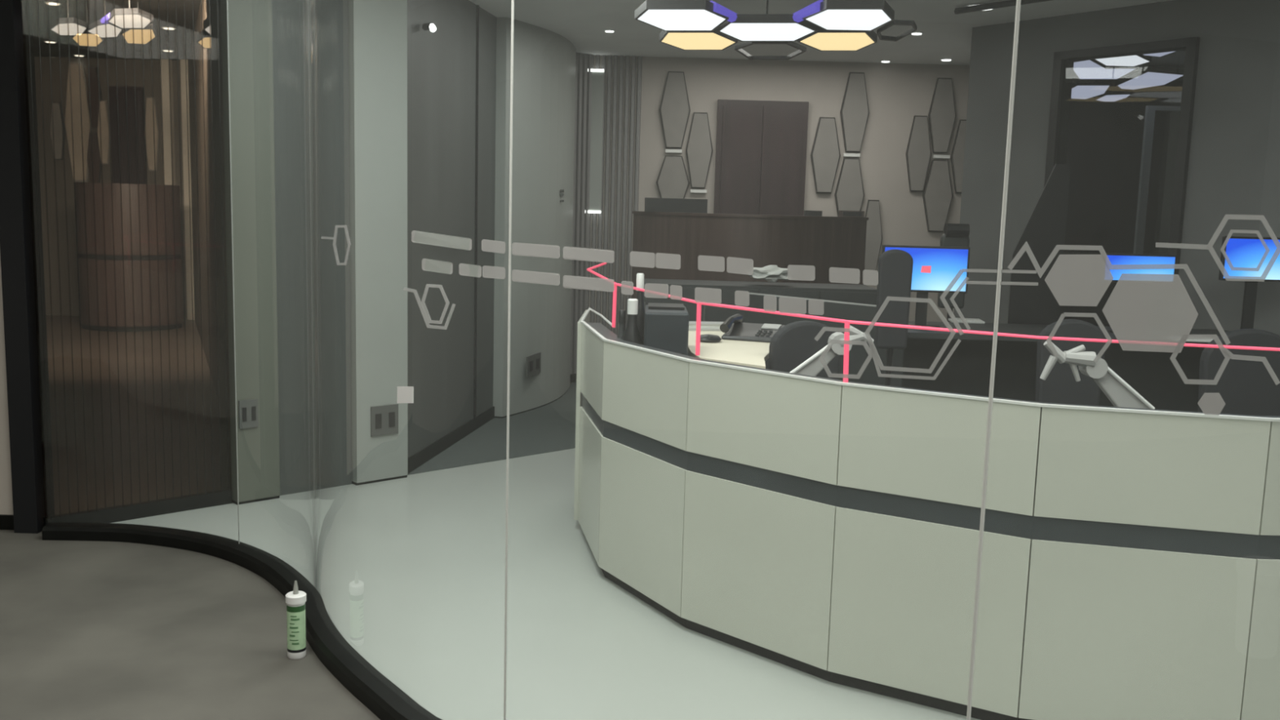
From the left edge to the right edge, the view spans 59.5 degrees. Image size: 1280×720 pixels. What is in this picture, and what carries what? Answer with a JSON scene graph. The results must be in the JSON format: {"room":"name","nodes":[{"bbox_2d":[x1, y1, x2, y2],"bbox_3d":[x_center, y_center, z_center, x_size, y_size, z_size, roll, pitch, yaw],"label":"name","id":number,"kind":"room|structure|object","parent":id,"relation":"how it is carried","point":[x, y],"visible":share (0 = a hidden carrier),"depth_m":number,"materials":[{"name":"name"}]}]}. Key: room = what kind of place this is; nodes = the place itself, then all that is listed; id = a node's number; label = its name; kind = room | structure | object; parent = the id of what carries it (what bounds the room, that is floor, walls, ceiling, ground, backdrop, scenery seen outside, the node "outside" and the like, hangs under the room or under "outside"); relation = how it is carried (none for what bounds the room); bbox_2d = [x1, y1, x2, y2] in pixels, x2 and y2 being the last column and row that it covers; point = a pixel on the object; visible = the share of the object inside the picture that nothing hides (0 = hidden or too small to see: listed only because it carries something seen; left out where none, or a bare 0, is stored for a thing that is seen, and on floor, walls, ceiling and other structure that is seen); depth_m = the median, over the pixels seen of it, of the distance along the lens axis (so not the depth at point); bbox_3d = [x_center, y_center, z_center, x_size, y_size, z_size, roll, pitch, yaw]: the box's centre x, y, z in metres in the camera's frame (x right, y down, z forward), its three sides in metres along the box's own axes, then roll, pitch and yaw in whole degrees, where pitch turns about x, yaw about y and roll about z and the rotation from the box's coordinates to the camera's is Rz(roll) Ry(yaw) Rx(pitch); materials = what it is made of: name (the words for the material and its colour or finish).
{"room":"office reception lobby","nodes":[
{"label":"office reception lobby","id":0,"kind":"room"},
{"bbox_2d":[0,254,13,515],"bbox_3d":[-4.049,-0.681,5.213,2.267,2.930,0.120,2,8,0],"label":"wall","id":1,"kind":"structure","parent":0,"point":[6,486],"depth_m":5.29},
{"bbox_2d":[0,514,13,529],"bbox_3d":[-4.090,0.744,5.338,2.262,0.070,0.015,2,8,0],"label":"baseboard","id":2,"kind":"structure","parent":1,"relation":"attached to","point":[6,522],"depth_m":5.33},
{"bbox_2d":[0,0,54,533],"bbox_3d":[-2.861,-0.644,5.173,0.110,2.930,0.160,2,8,0],"label":"trim","id":3,"kind":"structure","parent":1,"relation":"attached to","point":[21,247],"depth_m":5.16,"materials":[{"name":"black plastic"}]},
{"bbox_2d":[34,56,186,319],"bbox_3d":[-4.894,-2.157,14.535,8.700,3.300,0.150,2,8,0],"label":"wall","id":4,"kind":"structure","parent":0,"point":[56,180],"depth_m":14.42,"materials":[{"name":"wood"}]},
{"bbox_2d":[49,102,65,159],"bbox_3d":[-7.459,-2.931,14.339,0.185,0.726,0.047,2,8,0],"label":"wall panel","id":5,"kind":"object","parent":4,"relation":"attached to","point":[57,129],"visible":1,"depth_m":14.32,"materials":[{"name":"grey"}]},
{"bbox_2d":[64,61,92,182],"bbox_3d":[-7.184,-3.040,14.323,0.349,1.510,0.047,2,8,0],"label":"wall panel","id":6,"kind":"object","parent":4,"relation":"attached to","point":[78,127],"visible":1,"depth_m":14.30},
{"bbox_2d":[86,66,102,128],"bbox_3d":[-6.958,-3.348,14.280,0.184,0.761,0.047,2,8,0],"label":"wall panel","id":7,"kind":"object","parent":4,"relation":"attached to","point":[94,96],"visible":1,"depth_m":14.26,"materials":[{"name":"grey"}]},
{"bbox_2d":[86,132,102,182],"bbox_3d":[-7.009,-2.580,14.385,0.186,0.670,0.047,2,8,0],"label":"wall panel","id":8,"kind":"object","parent":4,"relation":"attached to","point":[94,162],"visible":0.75,"depth_m":14.36,"materials":[{"name":"grey"}]},
{"bbox_2d":[97,100,111,164],"bbox_3d":[-6.864,-2.910,14.339,0.164,0.807,0.047,2,8,0],"label":"wall panel","id":9,"kind":"object","parent":4,"relation":"attached to","point":[104,132],"visible":1,"depth_m":14.32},
{"bbox_2d":[109,85,146,184],"bbox_3d":[-6.575,-2.015,14.443,0.419,2.954,0.078,2,8,0],"label":"door","id":10,"kind":"structure","parent":4,"relation":"in","point":[126,104],"depth_m":14.29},
{"bbox_2d":[144,97,159,171],"bbox_3d":[-6.248,-2.890,14.340,0.185,0.928,0.047,2,8,0],"label":"wall panel","id":11,"kind":"object","parent":4,"relation":"attached to","point":[152,133],"visible":1,"depth_m":14.32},
{"bbox_2d":[160,58,175,185],"bbox_3d":[-6.048,-2.171,14.411,0.110,3.300,0.100,2,8,0],"label":"strip","id":12,"kind":"object","parent":4,"relation":"attached to","point":[166,65],"visible":0.36,"depth_m":14.26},
{"bbox_2d":[180,59,195,319],"bbox_3d":[-5.795,-2.164,14.411,0.110,3.300,0.100,2,8,0],"label":"strip","id":13,"kind":"object","parent":4,"relation":"attached to","point":[184,63],"visible":0.57,"depth_m":14.36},
{"bbox_2d":[31,0,200,60],"bbox_3d":[-4.956,-3.215,9.679,8.717,0.100,9.789,2,8,0],"label":"ceiling","id":14,"kind":"structure","parent":0,"point":[180,15],"depth_m":11.71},
{"bbox_2d":[49,0,156,46],"bbox_3d":[-4.681,-3.015,9.750,0.852,0.300,2.438,-2,8,-22],"label":"lamp","id":15,"kind":"object","parent":14,"relation":"hanging from","point":[135,25],"visible":1,"depth_m":9.61,"materials":[{"name":"white"}]},
{"bbox_2d":[51,22,86,35],"bbox_3d":[-4.961,-2.882,9.715,0.248,0.030,0.888,-3,9,-31],"label":"diffuser","id":16,"kind":"object","parent":15,"relation":"attached to","point":[60,28],"depth_m":9.67,"materials":[{"name":"white"}]},
{"bbox_2d":[73,33,102,46],"bbox_3d":[-5.104,-2.973,10.358,0.244,0.030,0.942,-1,8,-20],"label":"diffuser","id":17,"kind":"object","parent":15,"relation":"attached to","point":[82,39],"depth_m":10.31,"materials":[{"name":"beige"}]},
{"bbox_2d":[108,14,151,27],"bbox_3d":[-4.177,-2.787,9.171,0.289,0.030,0.887,-3,9,-31],"label":"diffuser","id":18,"kind":"object","parent":15,"relation":"attached to","point":[115,20],"depth_m":9.15,"materials":[{"name":"white"}]},
{"bbox_2d":[122,29,155,44],"bbox_3d":[-4.487,-2.913,10.038,0.267,0.030,1.073,-1,8,-20],"label":"diffuser","id":19,"kind":"object","parent":15,"relation":"attached to","point":[131,36],"depth_m":10.00,"materials":[{"name":"beige"}]},
{"bbox_2d":[196,15,211,48],"bbox_3d":[-2.359,-2.236,6.335,0.257,0.800,1.180,-2,9,-25],"label":"lamp","id":20,"kind":"object","parent":14,"relation":"hanging from","point":[203,37],"visible":0.3,"depth_m":6.45,"materials":[{"name":"white"}]},
{"bbox_2d":[198,37,211,48],"bbox_3d":[-2.476,-1.888,6.610,0.225,0.030,0.643,-3,9,-29],"label":"diffuser","id":21,"kind":"object","parent":20,"relation":"attached to","point":[206,42],"depth_m":6.61,"materials":[{"name":"beige"}]},
{"bbox_2d":[43,488,231,525],"bbox_3d":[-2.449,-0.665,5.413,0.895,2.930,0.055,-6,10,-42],"label":"baseboard","id":22,"kind":"structure","parent":0,"point":[200,500],"depth_m":5.61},
{"bbox_2d":[187,0,219,402],"bbox_3d":[-3.885,-1.534,10.148,0.100,3.300,9.519,-2,8,-23],"label":"wall","id":23,"kind":"structure","parent":0,"point":[199,60],"depth_m":10.43,"materials":[{"name":"brown wood"}]},
{"bbox_2d":[209,0,279,504],"bbox_3d":[-2.054,-0.711,5.828,0.234,2.930,0.206,-6,10,-42],"label":"pillar","id":24,"kind":"structure","parent":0,"point":[250,21],"depth_m":5.76,"materials":[{"name":"paint"}]},
{"bbox_2d":[238,398,258,428],"bbox_3d":[-2.043,0.281,5.846,0.101,0.148,0.016,-6,10,-42],"label":"wall socket","id":25,"kind":"object","parent":24,"relation":"attached to","point":[248,417],"visible":1,"depth_m":5.84,"materials":[{"name":"grey"}]},
{"bbox_2d":[271,0,351,495],"bbox_3d":[-1.778,-0.915,6.015,0.453,3.300,0.050,-6,10,-42],"label":"wall","id":26,"kind":"structure","parent":0,"point":[288,20],"depth_m":6.04,"materials":[{"name":"paint"}]},
{"bbox_2d":[347,0,407,485],"bbox_3d":[-1.511,-0.764,6.326,0.327,2.930,0.206,-6,10,-42],"label":"pillar","id":27,"kind":"structure","parent":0,"point":[378,28],"depth_m":6.25,"materials":[{"name":"paint"}]},
{"bbox_2d":[370,404,398,436],"bbox_3d":[-1.459,0.344,6.400,0.172,0.171,0.016,-6,10,-42],"label":"wall socket","id":28,"kind":"object","parent":27,"relation":"attached to","point":[384,419],"visible":1,"depth_m":6.39,"materials":[{"name":"grey"}]},
{"bbox_2d":[407,0,496,458],"bbox_3d":[-1.037,-1.019,8.301,0.218,2.930,3.888,3,8,12],"label":"wall","id":29,"kind":"structure","parent":0,"point":[442,63],"depth_m":7.17,"materials":[{"name":"paint"}]},
{"bbox_2d":[473,4,479,417],"bbox_3d":[-1.138,-0.995,7.770,0.020,2.840,0.025,2,8,0],"label":"trim","id":30,"kind":"structure","parent":29,"relation":"attached to","point":[477,6],"depth_m":7.74,"materials":[{"name":"black"}]},
{"bbox_2d":[407,373,576,474],"bbox_3d":[-1.032,0.391,8.460,0.150,0.086,3.853,3,8,12],"label":"baseboard","id":31,"kind":"structure","parent":29,"relation":"attached to","point":[421,457],"depth_m":7.40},
{"bbox_2d":[569,52,592,373],"bbox_3d":[-0.538,-1.284,10.019,0.196,2.840,0.030,-4,10,-36],"label":"cladding","id":32,"kind":"object","parent":29,"relation":"attached to","point":[584,61],"visible":0.68,"depth_m":9.97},
{"bbox_2d":[587,68,604,213],"bbox_3d":[-0.406,-1.944,9.981,0.140,1.261,0.040,2,8,0],"label":"strip","id":33,"kind":"object","parent":32,"relation":"attached to","point":[597,75],"visible":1,"depth_m":9.97,"materials":[{"name":"white"}]},
{"bbox_2d":[0,315,980,719],"bbox_3d":[-2.750,0.976,4.256,16.275,0.034,24.375,-6,11,-43],"label":"floor","id":34,"kind":"structure","parent":0,"point":[414,566],"depth_m":4.54,"materials":[{"name":"tile"}]},
{"bbox_2d":[73,182,183,331],"bbox_3d":[-6.158,-1.222,13.280,1.200,1.718,0.603,2,8,0],"label":"reception desk","id":35,"kind":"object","parent":34,"relation":"on","point":[128,236],"depth_m":13.09,"materials":[{"name":"brown wood"}]},
{"bbox_2d":[285,580,306,659],"bbox_3d":[-1.208,0.909,3.937,0.070,0.275,0.070,1,8,-6],"label":"cartridge","id":36,"kind":"object","parent":34,"relation":"on","point":[295,600],"visible":1,"depth_m":3.92,"materials":[{"name":"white plastic"}]},
{"bbox_2d":[304,0,351,621],"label":"glass","id":37,"kind":"object","parent":34,"relation":"on","point":[309,5],"depth_m":4.09,"materials":[{"name":"clear glass"}]},
{"bbox_2d":[41,522,442,719],"bbox_3d":[0.723,1.238,2.680,8.750,0.066,1.028,7,9,35],"label":"baseboard","id":38,"kind":"structure","parent":37,"relation":"attached to","point":[386,700],"depth_m":4.55,"materials":[{"name":"rubber"}]},
{"bbox_2d":[458,0,614,719],"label":"glass","id":39,"kind":"object","parent":34,"relation":"on","point":[490,246],"depth_m":3.05,"materials":[{"name":"clear glass"}]},
{"bbox_2d":[688,330,769,368],"bbox_3d":[0.432,0.404,5.325,0.595,0.990,1.598,3,8,9],"label":"desk","id":40,"kind":"object","parent":34,"relation":"on","point":[748,353],"visible":0.21,"depth_m":4.91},
{"bbox_2d":[700,333,721,342],"bbox_3d":[0.322,-0.103,5.230,0.120,0.033,0.120,2,8,0],"label":"computer mouse","id":41,"kind":"object","parent":40,"relation":"on","point":[708,338],"visible":0.85,"depth_m":5.19,"materials":[{"name":"black plastic"}]},
{"bbox_2d":[688,320,733,330],"bbox_3d":[0.360,-0.174,5.754,0.280,0.035,0.120,1,8,-7],"label":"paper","id":42,"kind":"object","parent":40,"relation":"on","point":[704,326],"visible":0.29,"depth_m":5.70,"materials":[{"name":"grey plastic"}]},
{"bbox_2d":[720,313,785,342],"bbox_3d":[0.548,-0.155,5.380,0.296,0.107,0.218,4,8,20],"label":"telephone","id":43,"kind":"object","parent":40,"relation":"on","point":[739,331],"visible":0.84,"depth_m":5.36,"materials":[{"name":"black plastic"}]},
{"bbox_2d":[631,211,868,298],"bbox_3d":[0.832,-0.331,8.645,1.829,1.574,0.954,2,8,0],"label":"reception desk","id":44,"kind":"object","parent":34,"relation":"on","point":[823,242],"depth_m":8.30,"materials":[{"name":"brown wood"}]},
{"bbox_2d":[644,197,707,213],"bbox_3d":[0.274,-1.180,8.546,0.478,0.105,0.065,2,8,0],"label":"box","id":45,"kind":"object","parent":44,"relation":"on","point":[651,204],"visible":0.89,"depth_m":8.51,"materials":[{"name":"black"}]},
{"bbox_2d":[839,210,864,217],"bbox_3d":[1.617,-1.115,8.549,0.185,0.048,0.065,2,8,0],"label":"box","id":46,"kind":"object","parent":44,"relation":"on","point":[842,213],"visible":1,"depth_m":8.52,"materials":[{"name":"brown wood"}]},
{"bbox_2d":[643,278,876,355],"bbox_3d":[0.764,0.042,7.604,1.557,1.113,0.535,2,8,0],"label":"desk","id":47,"kind":"object","parent":34,"relation":"on","point":[851,293],"visible":0.15,"depth_m":7.30,"materials":[{"name":"black"}]},
{"bbox_2d":[749,265,788,282],"bbox_3d":[0.860,-0.573,7.436,0.315,0.115,0.222,4,8,20],"label":"plastic bag","id":48,"kind":"object","parent":47,"relation":"on","point":[772,273],"visible":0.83,"depth_m":7.38,"materials":[{"name":"white plastic"}]},
{"bbox_2d":[768,320,840,379],"bbox_3d":[0.791,0.435,4.589,0.562,1.143,0.604,-1,8,-17],"label":"office chair","id":49,"kind":"object","parent":34,"relation":"on","point":[794,343],"visible":0.16,"depth_m":4.72,"materials":[{"name":"black fabric"}]},
{"bbox_2d":[744,292,904,386],"bbox_3d":[0.984,0.222,6.280,0.164,1.123,1.297,-5,10,-42],"label":"desk","id":50,"kind":"object","parent":34,"relation":"on","point":[858,354],"visible":0.02,"depth_m":6.07,"materials":[{"name":"grey plastic"}]},
{"bbox_2d":[875,248,913,386],"bbox_3d":[1.288,0.189,5.445,0.562,1.428,0.607,2,8,0],"label":"office chair","id":51,"kind":"object","parent":34,"relation":"on","point":[895,267],"visible":0.29,"depth_m":5.61,"materials":[{"name":"black fabric"}]},
{"bbox_2d":[573,307,1279,719],"bbox_3d":[1.097,0.520,4.377,4.405,1.051,1.530,7,9,33],"label":"reception desk","id":52,"kind":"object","parent":34,"relation":"on","point":[827,529],"depth_m":3.57,"materials":[{"name":"white"}]},
{"bbox_2d":[617,310,625,338],"bbox_3d":[-0.083,-0.015,4.893,0.060,0.407,0.059,2,8,0],"label":"bottle","id":53,"kind":"object","parent":52,"relation":"on","point":[621,330],"visible":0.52,"depth_m":4.86,"materials":[{"name":"black plastic"}]},
{"bbox_2d":[621,298,642,344],"bbox_3d":[-0.036,-0.032,4.820,0.090,0.462,0.089,2,8,0],"label":"bottle","id":54,"kind":"object","parent":52,"relation":"on","point":[632,334],"visible":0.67,"depth_m":4.78,"materials":[{"name":"black plastic"}]},
{"bbox_2d":[635,273,644,345],"bbox_3d":[-0.005,-0.117,5.111,0.070,0.555,0.069,2,8,0],"label":"bottle","id":55,"kind":"object","parent":52,"relation":"on","point":[640,277],"visible":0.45,"depth_m":5.07,"materials":[{"name":"black plastic"}]},
{"bbox_2d":[644,302,688,355],"bbox_3d":[0.108,-0.019,4.871,0.185,0.432,0.380,2,8,0],"label":"printer","id":56,"kind":"object","parent":52,"relation":"on","point":[666,326],"visible":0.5,"depth_m":4.68,"materials":[{"name":"grey plastic"}]},
{"bbox_2d":[790,324,874,376],"bbox_3d":[0.696,0.077,4.297,0.377,0.434,0.120,2,8,0],"label":"stand","id":57,"kind":"object","parent":52,"relation":"on","point":[812,366],"visible":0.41,"depth_m":4.26,"materials":[{"name":"grey plastic"}]},
{"bbox_2d":[586,262,1279,382],"bbox_3d":[0.533,-0.188,4.841,1.123,0.210,4.710,-3,9,-31],"label":"rail","id":58,"kind":"object","parent":52,"relation":"on","point":[846,359],"visible":0.76,"depth_m":3.69,"materials":[{"name":"red"}]},
{"bbox_2d":[1040,341,1155,408],"bbox_3d":[1.733,0.132,4.200,0.490,0.411,0.120,2,8,0],"label":"stand","id":59,"kind":"object","parent":52,"relation":"on","point":[1118,392],"visible":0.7,"depth_m":4.16,"materials":[{"name":"grey plastic"}]},
{"bbox_2d":[937,223,969,322],"bbox_3d":[2.028,-0.069,7.022,0.562,1.554,0.607,2,8,0],"label":"office chair","id":60,"kind":"object","parent":34,"relation":"on","point":[954,234],"visible":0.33,"depth_m":7.16,"materials":[{"name":"black plastic"}]},
{"bbox_2d":[1007,164,1071,324],"bbox_3d":[2.378,-0.205,6.729,0.307,1.924,0.108,2,8,0],"label":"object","id":61,"kind":"object","parent":34,"relation":"on","point":[1045,229],"visible":0.38,"depth_m":6.71,"materials":[{"name":"black plastic"}]},
{"bbox_2d":[814,0,1279,719],"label":"glass","id":62,"kind":"object","parent":34,"relation":"on","point":[1149,311],"depth_m":1.99,"materials":[{"name":"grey glass"}]},
{"bbox_2d":[902,320,1230,412],"bbox_3d":[2.353,0.320,6.367,2.164,0.980,0.650,2,8,0],"label":"desk","id":63,"kind":"object","parent":34,"relation":"on","point":[1153,375],"visible":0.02,"depth_m":6.58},
{"bbox_2d":[881,244,969,327],"bbox_3d":[1.576,-0.410,6.256,0.476,0.454,0.220,2,8,3],"label":"monitor","id":64,"kind":"object","parent":63,"relation":"on","point":[934,268],"visible":0.69,"depth_m":6.18,"materials":[{"name":"black plastic"}]},
{"bbox_2d":[948,317,984,324],"bbox_3d":[1.935,-0.234,6.639,0.190,0.019,0.130,2,8,6],"label":"keyboard","id":65,"kind":"object","parent":63,"relation":"on","point":[959,320],"visible":0.8,"depth_m":6.58,"materials":[{"name":"white plastic"}]},
{"bbox_2d":[1106,253,1177,333],"bbox_3d":[2.753,-0.373,6.257,0.402,0.443,0.220,2,8,0],"label":"monitor","id":66,"kind":"object","parent":63,"relation":"on","point":[1114,258],"visible":0.22,"depth_m":6.17,"materials":[{"name":"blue plastic"}]},
{"bbox_2d":[1218,235,1279,328],"bbox_3d":[3.343,-0.398,6.150,0.375,0.554,0.220,2,8,0],"label":"monitor","id":67,"kind":"object","parent":63,"relation":"on","point":[1242,251],"visible":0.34,"depth_m":6.07,"materials":[{"name":"black plastic"}]},
{"bbox_2d":[1035,319,1106,405],"bbox_3d":[1.962,0.423,4.868,0.562,1.154,0.604,2,8,0],"label":"office chair","id":68,"kind":"object","parent":34,"relation":"on","point":[1060,385],"visible":0.2,"depth_m":5.05,"materials":[{"name":"black fabric"}]},
{"bbox_2d":[1198,328,1279,416],"bbox_3d":[2.715,0.463,4.770,0.562,1.142,0.604,2,8,0],"label":"office chair","id":69,"kind":"object","parent":34,"relation":"on","point":[1246,387],"visible":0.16,"depth_m":4.95,"materials":[{"name":"black fabric"}]},
{"bbox_2d":[493,17,576,417],"bbox_3d":[-0.856,-1.112,9.020,0.376,2.930,1.604,4,8,14],"label":"wall","id":70,"kind":"structure","parent":0,"point":[544,60],"depth_m":8.58,"materials":[{"name":"paint"}]},
{"bbox_2d":[525,352,541,377],"bbox_3d":[-0.832,0.037,8.683,0.016,0.164,0.332,4,8,14],"label":"wall socket","id":71,"kind":"object","parent":70,"relation":"attached to","point":[533,365],"visible":1,"depth_m":8.68,"materials":[{"name":"grey"}]},
{"bbox_2d":[589,55,969,332],"bbox_3d":[1.283,-1.214,10.200,4.100,2.930,0.150,2,8,0],"label":"wall","id":72,"kind":"structure","parent":0,"point":[896,93],"depth_m":9.99,"materials":[{"name":"paint"}]},
{"bbox_2d":[586,54,642,335],"bbox_3d":[-0.332,-1.256,10.109,0.629,2.910,0.030,2,8,0],"label":"cladding","id":73,"kind":"object","parent":72,"relation":"attached to","point":[597,56],"visible":0.53,"depth_m":10.05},
{"bbox_2d":[656,155,689,198],"bbox_3d":[0.295,-1.591,10.052,0.302,0.476,0.047,2,8,0],"label":"wall panel","id":74,"kind":"object","parent":72,"relation":"attached to","point":[673,180],"visible":0.75,"depth_m":10.03,"materials":[{"name":"grey"}]},
{"bbox_2d":[659,71,690,148],"bbox_3d":[0.310,-2.223,9.966,0.278,0.671,0.047,2,8,0],"label":"wall panel","id":75,"kind":"object","parent":72,"relation":"attached to","point":[674,108],"visible":1,"depth_m":9.95,"materials":[{"name":"grey"}]},
{"bbox_2d":[685,111,712,188],"bbox_3d":[0.530,-1.871,10.013,0.244,0.670,0.047,2,8,0],"label":"wall panel","id":76,"kind":"object","parent":72,"relation":"attached to","point":[699,149],"visible":1,"depth_m":9.99,"materials":[{"name":"grey"}]},
{"bbox_2d":[713,99,808,215],"bbox_3d":[1.059,-1.027,10.111,0.805,2.571,0.073,2,8,0],"label":"door","id":77,"kind":"structure","parent":72,"relation":"in","point":[761,159],"depth_m":9.97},
{"bbox_2d":[810,116,840,193],"bbox_3d":[1.660,-1.829,10.015,0.265,0.670,0.047,2,8,0],"label":"wall panel","id":78,"kind":"object","parent":72,"relation":"attached to","point":[825,155],"visible":1,"depth_m":9.99,"materials":[{"name":"grey"}]},
{"bbox_2d":[834,157,864,216],"bbox_3d":[1.884,-1.481,10.061,0.266,0.655,0.047,2,8,0],"label":"wall panel","id":79,"kind":"object","parent":72,"relation":"attached to","point":[849,194],"visible":0.7,"depth_m":10.03,"materials":[{"name":"grey"}]},
{"bbox_2d":[840,71,869,152],"bbox_3d":[1.912,-2.201,9.963,0.257,0.698,0.047,2,8,0],"label":"wall panel","id":80,"kind":"object","parent":72,"relation":"attached to","point":[855,111],"visible":1,"depth_m":9.94,"materials":[{"name":"grey"}]},
{"bbox_2d":[864,200,882,270],"bbox_3d":[2.092,-1.101,10.112,0.188,0.683,0.047,2,8,0],"label":"wall panel","id":81,"kind":"object","parent":72,"relation":"attached to","point":[873,230],"visible":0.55,"depth_m":10.09,"materials":[{"name":"grey"}]},
{"bbox_2d":[905,115,931,191],"bbox_3d":[2.490,-1.842,10.010,0.222,0.670,0.047,2,8,0],"label":"wall panel","id":82,"kind":"object","parent":72,"relation":"attached to","point":[918,153],"visible":1,"depth_m":9.99,"materials":[{"name":"grey"}]},
{"bbox_2d":[922,159,952,231],"bbox_3d":[2.676,-1.473,10.059,0.266,0.641,0.047,2,8,0],"label":"wall panel","id":83,"kind":"object","parent":72,"relation":"attached to","point":[937,196],"visible":1,"depth_m":10.04,"materials":[{"name":"grey"}]},
{"bbox_2d":[928,77,955,153],"bbox_3d":[2.690,-2.173,9.964,0.242,0.656,0.047,2,8,0],"label":"wall panel","id":84,"kind":"object","parent":72,"relation":"attached to","point":[942,113],"visible":1,"depth_m":9.94,"materials":[{"name":"grey"}]},
{"bbox_2d":[950,119,966,193],"bbox_3d":[2.903,-1.817,10.011,0.243,0.649,0.047,2,8,0],"label":"wall panel","id":85,"kind":"object","parent":72,"relation":"attached to","point":[957,156],"visible":0.42,"depth_m":9.99,"materials":[{"name":"grey"}]},
{"bbox_2d":[469,0,1185,100],"bbox_3d":[1.950,-1.823,3.479,14.200,0.120,17.800,2,8,0],"label":"ceiling","id":86,"kind":"structure","parent":0,"point":[947,34],"depth_m":8.25,"materials":[{"name":"paint"}]},
{"bbox_2d":[634,0,916,60],"bbox_3d":[0.761,-2.062,6.604,1.571,0.310,2.054,2,8,0],"label":"lamp","id":87,"kind":"object","parent":86,"relation":"hanging from","point":[684,24],"visible":1,"depth_m":6.20,"materials":[{"name":"white"}]},
{"bbox_2d":[637,9,725,30],"bbox_3d":[0.225,-1.869,6.116,0.475,0.030,0.713,2,8,0],"label":"diffuser","id":88,"kind":"object","parent":87,"relation":"attached to","point":[663,20],"depth_m":6.08,"materials":[{"name":"white"}]},
{"bbox_2d":[662,32,734,49],"bbox_3d":[0.359,-1.968,6.869,0.450,0.030,0.723,2,8,0],"label":"diffuser","id":89,"kind":"object","parent":87,"relation":"attached to","point":[683,41],"depth_m":6.82,"materials":[{"name":"beige"}]},
{"bbox_2d":[720,22,813,40],"bbox_3d":[0.726,-1.900,6.444,0.530,0.030,0.691,2,8,0],"label":"diffuser","id":90,"kind":"object","parent":87,"relation":"attached to","point":[729,31],"depth_m":6.42,"materials":[{"name":"white"}]},
{"bbox_2d":[800,32,874,50],"bbox_3d":[1.185,-1.927,6.731,0.439,0.030,0.742,2,8,0],"label":"diffuser","id":91,"kind":"object","parent":87,"relation":"attached to","point":[818,41],"depth_m":6.69,"materials":[{"name":"beige"}]},
{"bbox_2d":[805,9,891,30],"bbox_3d":[1.106,-1.824,5.957,0.446,0.030,0.665,2,8,0],"label":"diffuser","id":92,"kind":"object","parent":87,"relation":"attached to","point":[827,20],"depth_m":5.94,"materials":[{"name":"white"}]},
{"bbox_2d":[954,0,1051,13],"bbox_3d":[2.251,-2.183,6.859,0.040,0.035,0.766,-4,10,-37],"label":"track rail","id":93,"kind":"object","parent":86,"relation":"attached to","point":[1008,2],"visible":1,"depth_m":6.93,"materials":[{"name":"black"}]},
{"bbox_2d":[1071,51,1183,102],"bbox_3d":[4.246,-2.524,9.840,0.988,0.080,4.396,4,8,19],"label":"lamp","id":94,"kind":"object","parent":86,"relation":"attached to","point":[1095,77],"visible":0.69,"depth_m":9.78,"materials":[{"name":"white"}]},
{"bbox_2d":[1071,85,1109,99],"bbox_3d":[4.412,-2.665,11.101,0.389,0.030,1.273,3,8,9],"label":"diffuser","id":95,"kind":"object","parent":94,"relation":"attached to","point":[1079,92],"depth_m":11.00,"materials":[{"name":"grey"}]},
{"bbox_2d":[1073,59,1135,79],"bbox_3d":[3.903,-2.448,9.400,0.482,0.030,1.350,5,9,25],"label":"diffuser","id":96,"kind":"object","parent":94,"relation":"attached to","point":[1088,68],"depth_m":9.33,"materials":[{"name":"grey"}]},
{"bbox_2d":[1096,94,1129,101],"bbox_3d":[4.865,-2.710,11.524,0.239,0.030,0.744,3,8,10],"label":"diffuser","id":97,"kind":"object","parent":94,"relation":"attached to","point":[1102,97],"depth_m":11.50,"materials":[{"name":"grey"}]},
{"bbox_2d":[1094,55,1149,66],"bbox_3d":[3.796,-2.370,8.806,0.347,0.030,0.784,7,9,33],"label":"diffuser","id":98,"kind":"object","parent":94,"relation":"attached to","point":[1129,60],"depth_m":8.85,"materials":[{"name":"white"}]},
{"bbox_2d":[1118,71,1183,89],"bbox_3d":[4.586,-2.521,10.074,0.382,0.030,1.357,3,8,9],"label":"diffuser","id":99,"kind":"object","parent":94,"relation":"attached to","point":[1136,80],"depth_m":9.98,"materials":[{"name":"grey"}]},
{"bbox_2d":[1143,51,1173,57],"bbox_3d":[3.783,-2.285,8.175,0.267,0.030,0.847,4,8,19],"label":"diffuser","id":100,"kind":"object","parent":94,"relation":"attached to","point":[1157,55],"depth_m":8.44,"materials":[{"name":"grey"}]},
{"bbox_2d":[953,0,1279,331],"bbox_3d":[2.987,-0.779,7.337,0.120,2.930,2.108,-4,10,-36],"label":"wall","id":101,"kind":"structure","parent":0,"point":[1238,44],"depth_m":6.85,"materials":[{"name":"paint"}]},
{"bbox_2d":[1058,97,1181,326],"bbox_3d":[6.266,-1.448,12.546,5.750,3.030,0.100,2,8,0],"label":"wall","id":102,"kind":"structure","parent":0,"point":[1105,139],"depth_m":12.42,"materials":[{"name":"paint"}]},
{"bbox_2d":[1253,23,1279,335],"bbox_3d":[4.427,-0.519,5.709,2.306,2.930,0.120,9,11,43],"label":"wall","id":103,"kind":"structure","parent":0,"point":[1267,311],"depth_m":6.39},
{"bbox_3d":[6.135,0.624,8.892,5.700,0.100,7.700,2,8,0],"label":"floor","id":104,"kind":"structure","parent":0,"visible":0},
{"bbox_2d":[1133,105,1180,253],"bbox_3d":[4.848,-1.015,10.466,0.455,2.654,0.050,2,8,0],"label":"door frame","id":105,"kind":"structure","parent":104,"relation":"on","point":[1149,117],"depth_m":10.35,"materials":[{"name":"black metal"}]},
{"bbox_3d":[3.029,0.440,7.398,0.662,0.500,0.842,2,8,0],"label":"wall","id":106,"kind":"structure","parent":0,"visible":0},
{"bbox_2d":[1044,36,1199,274],"bbox_3d":[3.041,-0.891,7.199,0.140,2.192,0.956,-4,10,-36],"label":"door frame","id":107,"kind":"structure","parent":106,"relation":"in","point":[1063,61],"depth_m":6.88,"materials":[{"name":"black metal"}]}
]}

